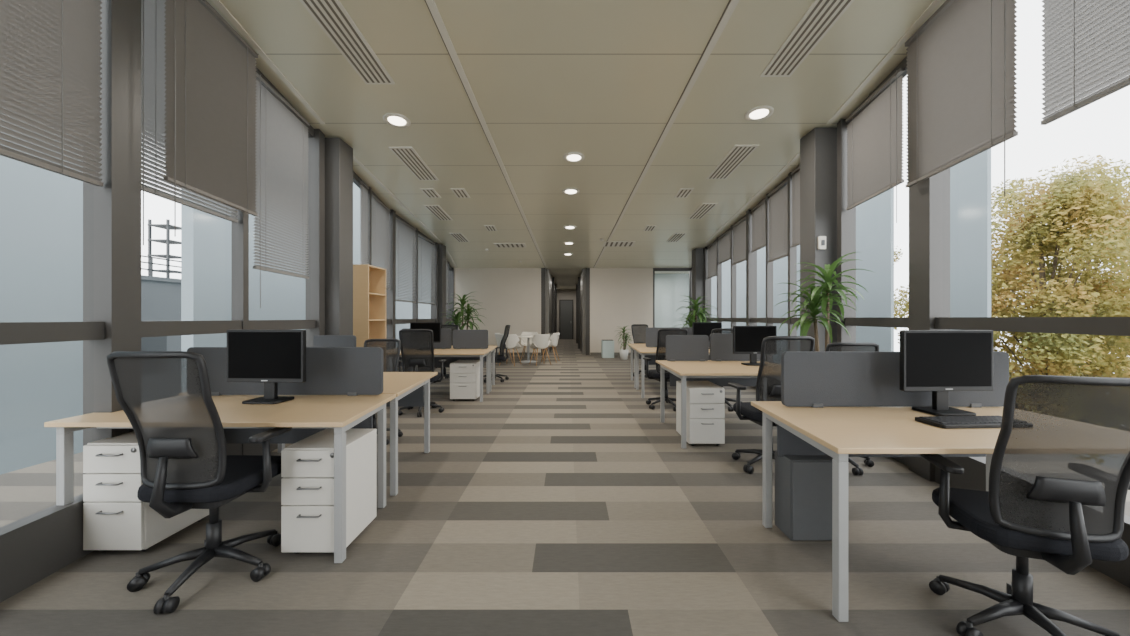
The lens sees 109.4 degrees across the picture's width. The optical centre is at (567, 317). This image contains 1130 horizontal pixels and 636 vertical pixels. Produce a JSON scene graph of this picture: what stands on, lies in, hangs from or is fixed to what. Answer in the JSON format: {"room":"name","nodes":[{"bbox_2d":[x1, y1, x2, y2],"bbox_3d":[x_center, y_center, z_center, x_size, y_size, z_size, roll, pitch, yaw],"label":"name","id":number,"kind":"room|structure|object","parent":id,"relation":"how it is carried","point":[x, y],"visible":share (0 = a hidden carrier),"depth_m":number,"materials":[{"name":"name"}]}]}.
{"room":"open-plan office","nodes":[
{"label":"open-plan office","id":0,"kind":"room"},
{"bbox_2d":[446,259,453,324],"bbox_3d":[-3.706,-0.305,12.100,0.158,3.150,3.172,0,0,-10],"label":"window","id":1,"kind":"structure","parent":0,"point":[450,299],"depth_m":13.59,"materials":[{"name":"clear glass"}]},
{"bbox_2d":[454,268,540,351],"bbox_3d":[-2.510,-0.221,13.775,3.180,2.982,0.150,0,0,0],"label":"wall","id":2,"kind":"structure","parent":0,"point":[506,296],"depth_m":13.70,"materials":[{"name":"paint"}]},
{"bbox_2d":[541,268,544,354],"bbox_3d":[-0.850,-0.221,13.770,0.140,2.982,0.140,0,0,0],"label":"trim","id":3,"kind":"structure","parent":2,"relation":"attached to","point":[542,269],"depth_m":13.70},
{"bbox_2d":[545,269,554,354],"bbox_3d":[-0.780,-0.215,18.925,0.240,2.970,10.150,0,0,0],"label":"wall","id":4,"kind":"structure","parent":0,"point":[548,278],"depth_m":13.85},
{"bbox_2d":[552,277,579,348],"bbox_3d":[-0.080,-0.215,16.650,1.160,2.970,0.100,0,0,0],"label":"trim","id":5,"kind":"structure","parent":4,"relation":"attached to","point":[552,277],"depth_m":16.60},
{"bbox_2d":[555,284,577,342],"bbox_3d":[-0.080,-0.215,20.250,1.160,2.970,0.100,0,0,0],"label":"trim","id":6,"kind":"structure","parent":4,"relation":"attached to","point":[555,284],"depth_m":20.20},
{"bbox_2d":[0,339,1129,635],"bbox_3d":[0.000,1.320,12.450,9.200,0.100,27.500,0,0,0],"label":"floor","id":7,"kind":"structure","parent":0,"point":[558,502],"depth_m":2.15,"materials":[{"name":"carpet"}]},
{"bbox_2d":[0,0,126,602],"bbox_3d":[-2.534,-0.576,1.515,0.158,3.692,1.669,0,0,-8],"label":"window","id":8,"kind":"structure","parent":7,"relation":"on","point":[33,547],"depth_m":2.24,"materials":[{"name":"clear glass"}]},
{"bbox_2d":[0,0,102,185],"bbox_3d":[-2.490,-1.346,1.536,0.052,1.933,1.389,0,0,-8],"label":"blind","id":9,"kind":"object","parent":8,"relation":"attached to","point":[50,53],"visible":1,"depth_m":1.99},
{"bbox_2d":[83,431,208,550],"bbox_3d":[-2.417,0.970,2.326,0.315,0.600,0.467,0,0,0],"label":"drawer pedestal","id":10,"kind":"object","parent":7,"relation":"on","point":[114,517],"visible":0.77,"depth_m":2.12,"materials":[{"name":"metal"}]},
{"bbox_2d":[107,351,291,613],"bbox_3d":[-1.770,0.705,1.976,0.621,1.130,0.623,0,0,1],"label":"office chair","id":11,"kind":"object","parent":7,"relation":"on","point":[167,401],"visible":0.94,"depth_m":1.80,"materials":[{"name":"black fabric"}]},
{"bbox_2d":[44,394,395,562],"bbox_3d":[-1.900,0.900,2.415,1.520,0.740,0.770,0,0,0],"label":"office desk","id":12,"kind":"object","parent":7,"relation":"on","point":[307,415],"visible":0.63,"depth_m":2.15,"materials":[{"name":"brown wood"}]},
{"bbox_2d":[227,330,305,403],"bbox_3d":[-1.899,0.301,2.540,0.500,0.454,0.180,0,0,3],"label":"computer monitor","id":13,"kind":"object","parent":12,"relation":"on","point":[270,357],"visible":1,"depth_m":2.50,"materials":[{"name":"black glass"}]},
{"bbox_2d":[187,347,382,395],"bbox_3d":[-1.935,0.364,2.740,1.330,0.329,0.044,0,0,0],"label":"divider","id":14,"kind":"object","parent":12,"relation":"on","point":[349,371],"visible":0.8,"depth_m":2.73,"materials":[{"name":"grey fabric"}]},
{"bbox_2d":[127,0,324,454],"bbox_3d":[-2.823,-0.531,3.565,0.158,3.602,2.517,0,0,-8],"label":"window","id":15,"kind":"structure","parent":7,"relation":"on","point":[314,324],"depth_m":3.38,"materials":[{"name":"clear glass"}]},
{"bbox_2d":[141,0,237,244],"bbox_3d":[-2.713,-1.350,2.901,0.052,1.800,0.935,0,0,-8],"label":"blind","id":16,"kind":"object","parent":15,"relation":"attached to","point":[153,28],"visible":0.16,"depth_m":2.59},
{"bbox_2d":[163,0,257,236],"bbox_3d":[-2.592,-1.384,2.966,0.052,1.727,0.904,0,0,-8],"label":"blind","id":17,"kind":"object","parent":15,"relation":"attached to","point":[210,74],"visible":1,"depth_m":2.88,"materials":[{"name":"fabric"}]},
{"bbox_2d":[253,72,309,307],"bbox_3d":[-2.853,-1.139,4.031,0.052,2.098,0.955,0,0,-8],"label":"blind","id":18,"kind":"object","parent":15,"relation":"attached to","point":[282,143],"visible":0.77,"depth_m":3.96,"materials":[{"name":"fabric"}]},
{"bbox_2d":[281,429,376,553],"bbox_3d":[-1.353,0.980,2.287,0.315,0.580,0.427,0,0,0],"label":"drawer pedestal","id":19,"kind":"object","parent":7,"relation":"on","point":[307,465],"visible":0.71,"depth_m":2.10,"materials":[{"name":"metal"}]},
{"bbox_2d":[325,138,352,334],"bbox_3d":[-2.940,-0.455,4.985,0.376,3.449,0.326,0,0,0],"label":"column","id":20,"kind":"structure","parent":7,"relation":"on","point":[338,154],"depth_m":4.83,"materials":[{"name":"paint"}]},
{"bbox_2d":[278,372,437,495],"bbox_3d":[-1.970,0.900,3.373,1.540,0.740,1.115,0,0,0],"label":"office desk","id":21,"kind":"object","parent":7,"relation":"on","point":[411,389],"visible":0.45,"depth_m":3.45,"materials":[{"name":"brown wood"}]},
{"bbox_2d":[353,264,385,346],"bbox_3d":[-2.910,0.270,5.720,0.380,2.000,0.540,0,0,0],"label":"bookcase","id":22,"kind":"object","parent":7,"relation":"on","point":[369,281],"visible":0.42,"depth_m":5.45,"materials":[{"name":"brown wood"}]},
{"bbox_2d":[353,171,393,338],"bbox_3d":[-3.220,-0.453,6.389,0.167,3.445,2.464,0,0,-8],"label":"window","id":23,"kind":"structure","parent":7,"relation":"on","point":[356,179],"depth_m":7.54,"materials":[{"name":"clear glass"}]},
{"bbox_2d":[360,180,368,263],"bbox_3d":[-3.169,-1.282,6.220,0.040,1.604,0.329,0,0,-8],"label":"blind","id":24,"kind":"object","parent":23,"relation":"attached to","point":[363,191],"visible":0.75,"depth_m":6.21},
{"bbox_2d":[371,194,389,289],"bbox_3d":[-3.281,-1.276,7.010,0.040,1.492,0.995,0,0,-8],"label":"blind","id":25,"kind":"object","parent":23,"relation":"attached to","point":[380,217],"visible":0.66,"depth_m":6.98,"materials":[{"name":"fabric"}]},
{"bbox_2d":[364,339,402,444],"bbox_3d":[-2.023,0.750,4.182,0.571,1.039,0.574,0,0,-6],"label":"office chair","id":26,"kind":"object","parent":7,"relation":"on","point":[391,348],"visible":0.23,"depth_m":4.41,"materials":[{"name":"fabric"}]},
{"bbox_2d":[394,211,437,371],"bbox_3d":[-3.380,-0.386,8.875,0.160,3.312,2.550,0,0,0],"label":"window","id":27,"kind":"structure","parent":7,"relation":"on","point":[434,308],"depth_m":8.81,"materials":[{"name":"clear glass"}]},
{"bbox_2d":[396,217,415,302],"bbox_3d":[-3.350,-1.141,8.240,0.040,1.622,1.080,0,0,0],"label":"blind","id":28,"kind":"object","parent":27,"relation":"attached to","point":[404,234],"visible":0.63,"depth_m":8.23,"materials":[{"name":"fabric"}]},
{"bbox_2d":[418,234,434,304],"bbox_3d":[-3.350,-1.106,9.485,0.040,1.552,1.130,0,0,0],"label":"blind","id":29,"kind":"object","parent":27,"relation":"attached to","point":[426,247],"visible":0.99,"depth_m":9.44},
{"bbox_2d":[398,329,445,416],"bbox_3d":[-1.976,0.705,5.377,0.621,1.130,0.623,0,0,-7],"label":"office chair","id":30,"kind":"object","parent":7,"relation":"on","point":[417,348],"visible":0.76,"depth_m":5.18,"materials":[{"name":"fabric"}]},
{"bbox_2d":[438,244,445,367],"bbox_3d":[-3.350,-0.307,10.350,0.316,3.154,0.316,0,0,0],"label":"column","id":31,"kind":"structure","parent":7,"relation":"on","point":[441,248],"depth_m":10.20,"materials":[{"name":"paint"}]},
{"bbox_2d":[398,349,491,401],"bbox_3d":[-2.130,0.900,6.425,1.740,0.740,0.850,0,0,0],"label":"office desk","id":32,"kind":"object","parent":7,"relation":"on","point":[451,355],"visible":0.52,"depth_m":6.52,"materials":[{"name":"brown wood"}]},
{"bbox_2d":[410,322,440,342],"bbox_3d":[-2.350,0.301,6.620,0.500,0.454,0.180,0,0,0],"label":"computer monitor","id":33,"kind":"object","parent":32,"relation":"on","point":[435,327],"visible":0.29,"depth_m":6.58,"materials":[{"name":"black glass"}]},
{"bbox_2d":[404,328,451,348],"bbox_3d":[-2.425,0.354,6.860,0.850,0.349,0.044,0,0,0],"label":"divider","id":34,"kind":"object","parent":32,"relation":"on","point":[446,333],"visible":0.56,"depth_m":6.84,"materials":[{"name":"grey fabric"}]},
{"bbox_2d":[453,330,487,348],"bbox_3d":[-1.660,0.364,6.820,0.600,0.329,0.044,0,0,0],"label":"divider","id":35,"kind":"object","parent":32,"relation":"attached to","point":[462,339],"visible":0.89,"depth_m":6.80,"materials":[{"name":"grey fabric"}]},
{"bbox_2d":[397,346,496,390],"bbox_3d":[-2.150,0.900,7.285,1.700,0.740,0.830,0,0,0],"label":"office desk","id":36,"kind":"object","parent":7,"relation":"on","point":[489,347],"visible":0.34,"depth_m":7.51,"materials":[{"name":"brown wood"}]},
{"bbox_2d":[441,292,485,329],"bbox_3d":[-2.434,0.328,9.320,1.099,1.884,0.877,0,0,-31],"label":"dracaena","id":37,"kind":"object","parent":7,"relation":"on","point":[457,320],"visible":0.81,"depth_m":9.26,"materials":[{"name":"plant"}]},
{"bbox_2d":[450,360,479,400],"bbox_3d":[-1.600,0.980,6.327,0.400,0.580,0.547,0,0,0],"label":"drawer pedestal","id":38,"kind":"object","parent":7,"relation":"on","point":[464,374],"visible":0.98,"depth_m":6.08,"materials":[{"name":"metal"}]},
{"bbox_2d":[483,325,510,382],"bbox_3d":[-1.478,0.705,8.129,0.623,1.130,0.621,0,0,-19],"label":"office chair","id":39,"kind":"object","parent":7,"relation":"on","point":[498,358],"visible":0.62,"depth_m":8.13,"materials":[{"name":"black plastic"}]},
{"bbox_2d":[499,334,520,365],"bbox_3d":[-1.559,0.852,10.771,0.536,0.842,0.500,0,0,17],"label":"shell chair","id":40,"kind":"object","parent":7,"relation":"on","point":[512,341],"visible":0.74,"depth_m":10.60,"materials":[{"name":"white plastic"}]},
{"bbox_2d":[529,334,550,365],"bbox_3d":[-0.745,0.852,10.873,0.536,0.842,0.500,0,0,-29],"label":"shell chair","id":41,"kind":"object","parent":7,"relation":"on","point":[540,341],"visible":1,"depth_m":10.70,"materials":[{"name":"white plastic"}]},
{"bbox_2d":[601,340,613,357],"bbox_3d":[1.280,0.989,12.900,0.380,0.562,0.380,0,0,0],"label":"trash bin","id":42,"kind":"object","parent":7,"relation":"on","point":[607,346],"visible":1,"depth_m":12.71,"materials":[{"name":"plastic"}]},
{"bbox_2d":[614,325,630,359],"bbox_3d":[1.725,0.750,12.311,0.658,1.041,0.590,0,0,0],"label":"potted plant","id":43,"kind":"object","parent":7,"relation":"on","point":[623,352],"visible":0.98,"depth_m":12.24,"materials":[{"name":"green plant"}]},
{"bbox_2d":[628,344,645,387],"bbox_3d":[1.965,0.900,7.760,1.570,0.740,1.080,0,0,0],"label":"office desk","id":44,"kind":"object","parent":7,"relation":"on","point":[633,351],"visible":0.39,"depth_m":7.71,"materials":[{"name":"brown wood"}]},
{"bbox_2d":[631,324,647,377],"bbox_3d":[1.692,0.705,8.772,0.621,1.130,0.623,0,0,-17],"label":"office chair","id":45,"kind":"object","parent":7,"relation":"on","point":[638,330],"visible":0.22,"depth_m":8.98,"materials":[{"name":"fabric"}]},
{"bbox_2d":[643,328,687,410],"bbox_3d":[1.403,0.705,5.697,0.621,1.130,0.623,0,0,-6],"label":"office chair","id":46,"kind":"object","parent":7,"relation":"on","point":[662,333],"visible":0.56,"depth_m":5.52,"materials":[{"name":"fabric"}]},
{"bbox_2d":[634,347,740,397],"bbox_3d":[1.945,0.900,6.750,1.610,0.740,0.900,0,0,0],"label":"office desk","id":47,"kind":"object","parent":7,"relation":"on","point":[650,352],"visible":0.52,"depth_m":6.93,"materials":[{"name":"brown wood"}]},
{"bbox_2d":[646,327,678,346],"bbox_3d":[1.710,0.349,7.200,0.620,0.359,0.044,0,0,0],"label":"divider","id":48,"kind":"object","parent":47,"relation":"attached to","point":[651,332],"visible":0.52,"depth_m":7.18,"materials":[{"name":"grey fabric"}]},
{"bbox_2d":[692,322,721,348],"bbox_3d":[2.400,0.301,6.920,0.500,0.454,0.180,0,0,0],"label":"computer monitor","id":49,"kind":"object","parent":47,"relation":"on","point":[698,328],"visible":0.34,"depth_m":6.88,"materials":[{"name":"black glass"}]},
{"bbox_2d":[674,295,716,327],"bbox_3d":[2.860,0.374,8.905,1.068,1.791,0.908,0,0,-28],"label":"dracaena","id":50,"kind":"object","parent":7,"relation":"on","point":[702,317],"visible":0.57,"depth_m":8.85,"materials":[{"name":"plant"}]},
{"bbox_2d":[692,248,704,318],"bbox_3d":[3.560,-0.293,10.825,0.336,3.127,0.366,0,0,0],"label":"column","id":51,"kind":"structure","parent":7,"relation":"on","point":[698,254],"depth_m":10.65,"materials":[{"name":"paint"}]},
{"bbox_2d":[676,381,724,445],"bbox_3d":[1.365,0.980,4.147,0.350,0.580,0.507,0,0,0],"label":"drawer pedestal","id":52,"kind":"object","parent":7,"relation":"on","point":[705,400],"visible":0.96,"depth_m":3.92,"materials":[{"name":"metal"}]},
{"bbox_2d":[656,360,759,448],"bbox_3d":[1.750,0.900,4.435,1.340,0.740,1.170,0,0,0],"label":"office desk","id":53,"kind":"object","parent":7,"relation":"on","point":[720,373],"visible":0.58,"depth_m":4.37,"materials":[{"name":"brown wood"}]},
{"bbox_2d":[666,335,708,360],"bbox_3d":[1.460,0.369,4.900,0.520,0.319,0.044,0,0,0],"label":"divider","id":54,"kind":"object","parent":53,"relation":"on","point":[678,347],"visible":1,"depth_m":4.88,"materials":[{"name":"grey fabric"}]},
{"bbox_2d":[710,333,760,360],"bbox_3d":[2.075,0.359,4.900,0.670,0.339,0.044,0,0,0],"label":"divider","id":55,"kind":"object","parent":53,"relation":"on","point":[721,344],"visible":0.64,"depth_m":4.88,"materials":[{"name":"grey fabric"}]},
{"bbox_2d":[733,326,776,365],"bbox_3d":[2.100,0.308,4.520,0.480,0.441,0.180,0,0,0],"label":"computer monitor","id":56,"kind":"object","parent":53,"relation":"on","point":[746,339],"visible":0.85,"depth_m":4.48,"materials":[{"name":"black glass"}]},
{"bbox_2d":[705,211,746,327],"bbox_3d":[3.594,-0.386,9.100,0.160,3.312,3.019,0,0,4],"label":"window","id":57,"kind":"structure","parent":7,"relation":"on","point":[733,319],"depth_m":9.54,"materials":[{"name":"clear glass"}]},
{"bbox_2d":[707,241,716,278],"bbox_3d":[3.634,-1.444,10.080,0.040,0.828,0.845,0,0,4],"label":"blind","id":58,"kind":"object","parent":57,"relation":"attached to","point":[712,251],"visible":0.99,"depth_m":10.06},
{"bbox_2d":[718,230,730,263],"bbox_3d":[3.565,-1.595,9.105,0.040,0.630,0.895,0,0,4],"label":"blind","id":59,"kind":"object","parent":57,"relation":"attached to","point":[724,241],"visible":0.98,"depth_m":9.08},
{"bbox_2d":[732,217,745,264],"bbox_3d":[3.495,-1.547,8.125,0.040,0.835,0.855,0,0,4],"label":"blind","id":60,"kind":"object","parent":57,"relation":"attached to","point":[739,232],"visible":0.72,"depth_m":8.14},
{"bbox_2d":[728,336,814,473],"bbox_3d":[1.722,0.705,3.396,0.621,1.130,0.623,0,0,-3],"label":"office chair","id":61,"kind":"object","parent":7,"relation":"on","point":[768,384],"visible":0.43,"depth_m":3.20,"materials":[{"name":"fabric"}]},
{"bbox_2d":[747,165,799,387],"bbox_3d":[3.347,-0.459,6.270,0.161,3.458,2.692,0,0,6],"label":"window","id":62,"kind":"structure","parent":7,"relation":"on","point":[752,320],"depth_m":6.71,"materials":[{"name":"clear glass"}]},
{"bbox_2d":[751,199,765,251],"bbox_3d":[3.413,-1.626,7.160,0.040,0.792,0.688,0,0,6],"label":"blind","id":63,"kind":"object","parent":62,"relation":"attached to","point":[758,219],"visible":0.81,"depth_m":7.13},
{"bbox_2d":[768,179,787,261],"bbox_3d":[3.324,-1.498,6.330,0.040,1.136,0.749,0,0,6],"label":"blind","id":64,"kind":"object","parent":62,"relation":"attached to","point":[778,203],"visible":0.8,"depth_m":6.30,"materials":[{"name":"fabric"}]},
{"bbox_2d":[791,166,799,246],"bbox_3d":[3.231,-1.572,5.470,0.040,1.084,0.749,0,0,6],"label":"blind","id":65,"kind":"object","parent":62,"relation":"attached to","point":[795,198],"visible":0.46,"depth_m":5.71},
{"bbox_2d":[775,450,832,540],"bbox_3d":[1.410,1.040,2.362,0.280,0.460,0.195,0,0,0],"label":"storage cabinet","id":66,"kind":"object","parent":7,"relation":"on","point":[803,483],"visible":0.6,"depth_m":2.27,"materials":[{"name":"metal"}]},
{"bbox_2d":[800,128,836,350],"bbox_3d":[3.020,-0.461,4.750,0.376,3.462,0.316,0,0,0],"label":"column","id":67,"kind":"structure","parent":7,"relation":"on","point":[818,147],"depth_m":4.60,"materials":[{"name":"paint"}]},
{"bbox_2d":[772,252,871,350],"bbox_3d":[2.602,0.316,4.103,0.796,1.907,0.781,0,0,0],"label":"dracaena","id":68,"kind":"object","parent":7,"relation":"on","point":[815,300],"visible":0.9,"depth_m":4.07,"materials":[{"name":"plant"}]},
{"bbox_2d":[826,342,878,474],"bbox_3d":[2.329,0.733,3.478,0.590,1.073,0.592,0,0,6],"label":"office chair","id":69,"kind":"object","parent":7,"relation":"on","point":[838,346],"visible":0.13,"depth_m":3.22,"materials":[{"name":"black plastic"}]},
{"bbox_2d":[751,401,1002,621],"bbox_3d":[1.860,0.900,2.090,1.520,0.740,0.920,0,0,0],"label":"office desk","id":70,"kind":"object","parent":7,"relation":"on","point":[840,433],"visible":0.73,"depth_m":1.87,"materials":[{"name":"brown wood"}]},
{"bbox_2d":[781,351,1008,407],"bbox_3d":[1.942,0.364,2.380,1.335,0.329,0.044,0,0,0],"label":"divider","id":71,"kind":"object","parent":70,"relation":"on","point":[815,379],"visible":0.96,"depth_m":2.37,"materials":[{"name":"grey fabric"}]},
{"bbox_2d":[900,330,992,415],"bbox_3d":[2.099,0.298,2.240,0.510,0.461,0.180,0,0,-2],"label":"computer monitor","id":72,"kind":"object","parent":70,"relation":"on","point":[940,362],"visible":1,"depth_m":2.20,"materials":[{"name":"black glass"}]},
{"bbox_2d":[915,415,1001,428],"bbox_3d":[2.020,0.517,2.000,0.460,0.024,0.160,0,0,-3],"label":"keyboard","id":73,"kind":"object","parent":70,"relation":"on","point":[946,422],"visible":0.91,"depth_m":1.96,"materials":[{"name":"plastic"}]},
{"bbox_2d":[837,57,918,474],"bbox_3d":[3.026,-0.506,3.890,0.158,3.552,1.367,0,0,10],"label":"window","id":74,"kind":"structure","parent":7,"relation":"on","point":[846,219],"depth_m":4.45,"materials":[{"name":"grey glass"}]},
{"bbox_2d":[846,67,904,222],"bbox_3d":[3.002,-1.516,3.961,0.052,1.352,0.940,0,0,10],"label":"blind","id":75,"kind":"object","parent":74,"relation":"attached to","point":[874,137],"visible":1,"depth_m":3.87,"materials":[{"name":"fabric"}]},
{"bbox_2d":[919,168,1129,587],"bbox_3d":[2.721,-0.568,2.115,0.158,3.675,2.290,0,0,10],"label":"window","id":76,"kind":"structure","parent":7,"relation":"on","point":[934,192],"depth_m":3.11,"materials":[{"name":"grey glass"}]},
{"bbox_2d":[1041,0,1129,124],"bbox_3d":[2.623,-1.534,1.701,0.052,1.548,1.224,0,0,10],"label":"blind","id":77,"kind":"object","parent":76,"relation":"attached to","point":[1086,45],"visible":1,"depth_m":2.10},
{"bbox_2d":[920,375,1129,635],"bbox_3d":[1.834,0.733,1.598,0.590,1.073,0.592,0,0,17],"label":"office chair","id":78,"kind":"object","parent":7,"relation":"on","point":[1059,474],"visible":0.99,"depth_m":1.43,"materials":[{"name":"black plastic"}]},
{"bbox_3d":[-2.685,0.900,4.610,0.530,0.740,0.380,0,0,0],"label":"office desk","id":79,"kind":"object","parent":7,"relation":"on","visible":0},
{"bbox_2d":[313,335,355,346],"bbox_3d":[-2.680,0.364,4.600,0.480,0.329,0.044,0,0,0],"label":"divider","id":80,"kind":"object","parent":79,"relation":"on","point":[318,340],"visible":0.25,"depth_m":4.59,"materials":[{"name":"grey fabric"}]},
{"bbox_2d":[557,290,575,338],"bbox_3d":[-0.085,-0.225,24.050,1.930,2.990,0.100,0,0,0],"label":"wall","id":81,"kind":"structure","parent":0,"point":[561,294],"depth_m":24.00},
{"bbox_2d":[559,300,572,338],"bbox_3d":[-0.100,0.085,23.950,0.840,2.370,0.100,0,0,0],"label":"door","id":82,"kind":"structure","parent":81,"relation":"in","point":[565,306],"depth_m":23.95,"materials":[{"name":"paint"}]},
{"bbox_2d":[206,0,945,289],"bbox_3d":[0.150,-2.195,11.400,8.500,0.983,25.400,0,0,0],"label":"ceiling","id":83,"kind":"structure","parent":0,"point":[602,81],"depth_m":4.17,"materials":[{"name":"paint"}]},
{"bbox_2d":[211,0,324,123],"bbox_3d":[-2.388,-2.365,1.725,0.050,0.321,5.713,0,0,-8],"label":"trim","id":84,"kind":"structure","parent":83,"relation":"attached to","point":[222,8],"depth_m":3.45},
{"bbox_2d":[299,0,394,83],"bbox_3d":[-1.800,-2.300,2.870,0.280,0.120,1.940,0,0,0],"label":"ceiling vent","id":85,"kind":"object","parent":83,"relation":"in","point":[331,16],"visible":1,"depth_m":3.26,"materials":[{"name":"metal"}]},
{"bbox_2d":[383,113,410,127],"bbox_3d":[-1.916,-2.212,4.481,0.288,0.028,0.288,0,0,6],"label":"recessed light","id":86,"kind":"object","parent":83,"relation":"in","point":[393,119],"visible":1,"depth_m":4.46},
{"bbox_2d":[353,155,441,242],"bbox_3d":[-3.042,-2.039,7.650,0.050,0.280,4.914,0,0,-4],"label":"trim","id":87,"kind":"structure","parent":83,"relation":"attached to","point":[355,159],"depth_m":6.70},
{"bbox_2d":[388,147,437,179],"bbox_3d":[-2.140,-2.149,5.625,0.300,0.071,1.050,0,0,0],"label":"ceiling vent","id":88,"kind":"object","parent":83,"relation":"in","point":[408,156],"visible":1,"depth_m":5.53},
{"bbox_2d":[423,205,452,219],"bbox_3d":[-2.500,-2.032,7.750,0.280,0.063,0.900,0,0,0],"label":"ceiling vent","id":89,"kind":"object","parent":83,"relation":"in","point":[437,211],"visible":1,"depth_m":7.69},
{"bbox_2d":[424,0,546,267],"bbox_3d":[-0.927,-2.117,6.225,0.068,0.829,14.856,0,0,1],"label":"trim","id":90,"kind":"structure","parent":83,"relation":"attached to","point":[431,5],"depth_m":4.00,"materials":[{"name":"metal"}]},
{"bbox_2d":[593,0,738,267],"bbox_3d":[1.108,-2.117,6.225,0.068,0.829,14.858,0,0,-2],"label":"trim","id":91,"kind":"structure","parent":83,"relation":"attached to","point":[731,5],"depth_m":3.98,"materials":[{"name":"metal"}]},
{"bbox_2d":[688,203,717,218],"bbox_3d":[2.560,-2.038,7.650,0.280,0.063,0.900,0,0,0],"label":"ceiling vent","id":92,"kind":"object","parent":83,"relation":"in","point":[703,209],"visible":1,"depth_m":7.58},
{"bbox_2d":[706,145,758,178],"bbox_3d":[2.260,-2.152,5.575,0.300,0.071,1.050,0,0,0],"label":"ceiling vent","id":93,"kind":"object","parent":83,"relation":"in","point":[737,154],"visible":1,"depth_m":5.49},
{"bbox_2d":[705,152,799,242],"bbox_3d":[3.274,-2.039,7.650,0.050,0.280,4.924,0,0,5],"label":"trim","id":94,"kind":"structure","parent":83,"relation":"attached to","point":[785,167],"depth_m":6.66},
{"bbox_2d":[744,105,773,120],"bbox_3d":[2.074,-2.220,4.343,0.288,0.028,0.288,0,0,6],"label":"recessed light","id":95,"kind":"object","parent":83,"relation":"in","point":[758,113],"visible":1,"depth_m":4.33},
{"bbox_2d":[760,0,853,76],"bbox_3d":[1.930,-2.304,2.815,0.280,0.114,1.830,0,0,0],"label":"ceiling vent","id":96,"kind":"object","parent":83,"relation":"in","point":[821,16],"visible":1,"depth_m":3.23,"materials":[{"name":"metal"}]},
{"bbox_2d":[826,0,941,123],"bbox_3d":[2.478,-2.365,1.725,0.049,0.321,5.742,0,0,10],"label":"trim","id":97,"kind":"structure","parent":83,"relation":"attached to","point":[934,4],"depth_m":3.44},
{"bbox_2d":[905,0,1017,196],"bbox_3d":[2.694,-1.487,2.811,0.052,1.535,0.961,0,0,10],"label":"blind","id":98,"kind":"object","parent":97,"relation":"hanging from","point":[961,64],"visible":1,"depth_m":2.74,"materials":[{"name":"fabric"}]},
{"bbox_2d":[580,269,585,354],"bbox_3d":[0.620,-0.215,18.925,0.240,2.970,10.150,0,0,0],"label":"wall","id":99,"kind":"structure","parent":0,"point":[583,273],"depth_m":13.85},
{"bbox_2d":[590,268,652,351],"bbox_3d":[1.830,-0.221,13.775,2.160,2.982,0.150,0,0,0],"label":"wall","id":100,"kind":"structure","parent":0,"point":[621,297],"depth_m":13.70,"materials":[{"name":"paint"}]},
{"bbox_2d":[586,268,589,354],"bbox_3d":[0.680,-0.221,13.770,0.140,2.982,0.140,0,0,0],"label":"trim","id":101,"kind":"structure","parent":100,"relation":"attached to","point":[587,269],"depth_m":13.70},
{"bbox_2d":[653,268,690,327],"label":"window","id":102,"kind":"structure","parent":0,"point":[669,288],"depth_m":16.50,"materials":[{"name":"glass"}]},
{"label":"outside","id":103,"kind":"structure","parent":0,"visible":0},
{"bbox_3d":[0.000,6.320,35.000,120.000,0.100,110.000,0,0,0],"label":"ground","id":104,"kind":"structure","parent":103,"visible":0},
{"bbox_2d":[0,108,82,474],"bbox_3d":[-6.400,-0.290,1.650,0.500,13.120,7.400,0,0,0],"label":"building","id":105,"kind":"structure","parent":104,"relation":"on","point":[41,210],"depth_m":4.67,"materials":[{"name":"concrete"}]},
{"bbox_2d":[141,275,180,350],"bbox_3d":[-17.250,2.510,13.250,9.600,7.520,4.600,0,0,0],"label":"building","id":106,"kind":"structure","parent":104,"relation":"on","point":[160,296],"depth_m":12.27,"materials":[{"name":"concrete"}]},
{"bbox_2d":[141,255,180,277],"bbox_3d":[-12.700,-1.558,13.200,0.040,0.615,4.040,0,0,0],"label":"roof railing","id":107,"kind":"object","parent":106,"relation":"on","point":[151,263],"visible":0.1,"depth_m":12.37,"materials":[{"name":"metal"}]},
{"bbox_2d":[147,219,180,277],"bbox_3d":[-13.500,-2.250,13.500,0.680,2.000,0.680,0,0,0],"label":"stair tower","id":108,"kind":"structure","parent":106,"relation":"on","point":[167,226],"depth_m":13.19,"materials":[{"name":"metal"}]},
{"bbox_2d":[181,183,430,350],"bbox_3d":[-6.300,-0.290,16.310,0.300,13.120,19.480,0,0,0],"label":"building","id":109,"kind":"structure","parent":104,"relation":"on","point":[205,237],"depth_m":7.24,"materials":[{"name":"concrete"}]},
{"bbox_2d":[711,243,799,335],"bbox_3d":[8.000,-0.290,25.750,2.100,13.120,28.600,0,0,0],"label":"building","id":110,"kind":"structure","parent":104,"relation":"on","point":[780,266],"depth_m":14.54,"materials":[{"name":"concrete"}]},
{"bbox_2d":[856,188,893,350],"bbox_3d":[6.530,-0.290,8.675,0.160,13.120,1.350,0,0,0],"label":"building","id":111,"kind":"structure","parent":104,"relation":"on","point":[875,216],"depth_m":8.43,"materials":[{"name":"concrete"}]},
{"bbox_2d":[950,148,990,316],"bbox_3d":[6.530,-0.290,6.675,0.160,13.120,1.050,0,0,0],"label":"building","id":112,"kind":"structure","parent":104,"relation":"on","point":[970,179],"depth_m":6.46,"materials":[{"name":"concrete"}]},
{"bbox_2d":[894,155,1129,380],"bbox_3d":[16.211,0.489,13.327,7.860,11.572,7.678,0,0,-18],"label":"tree","id":113,"kind":"object","parent":104,"relation":"on","point":[1078,198],"visible":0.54,"depth_m":12.31,"materials":[{"name":"green plant"}]},
{"bbox_2d":[992,165,1129,376],"bbox_3d":[25.343,-0.422,19.342,8.321,13.393,8.537,0,0,-34],"label":"tree","id":114,"kind":"object","parent":104,"relation":"on","point":[1121,184],"visible":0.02,"depth_m":18.79,"materials":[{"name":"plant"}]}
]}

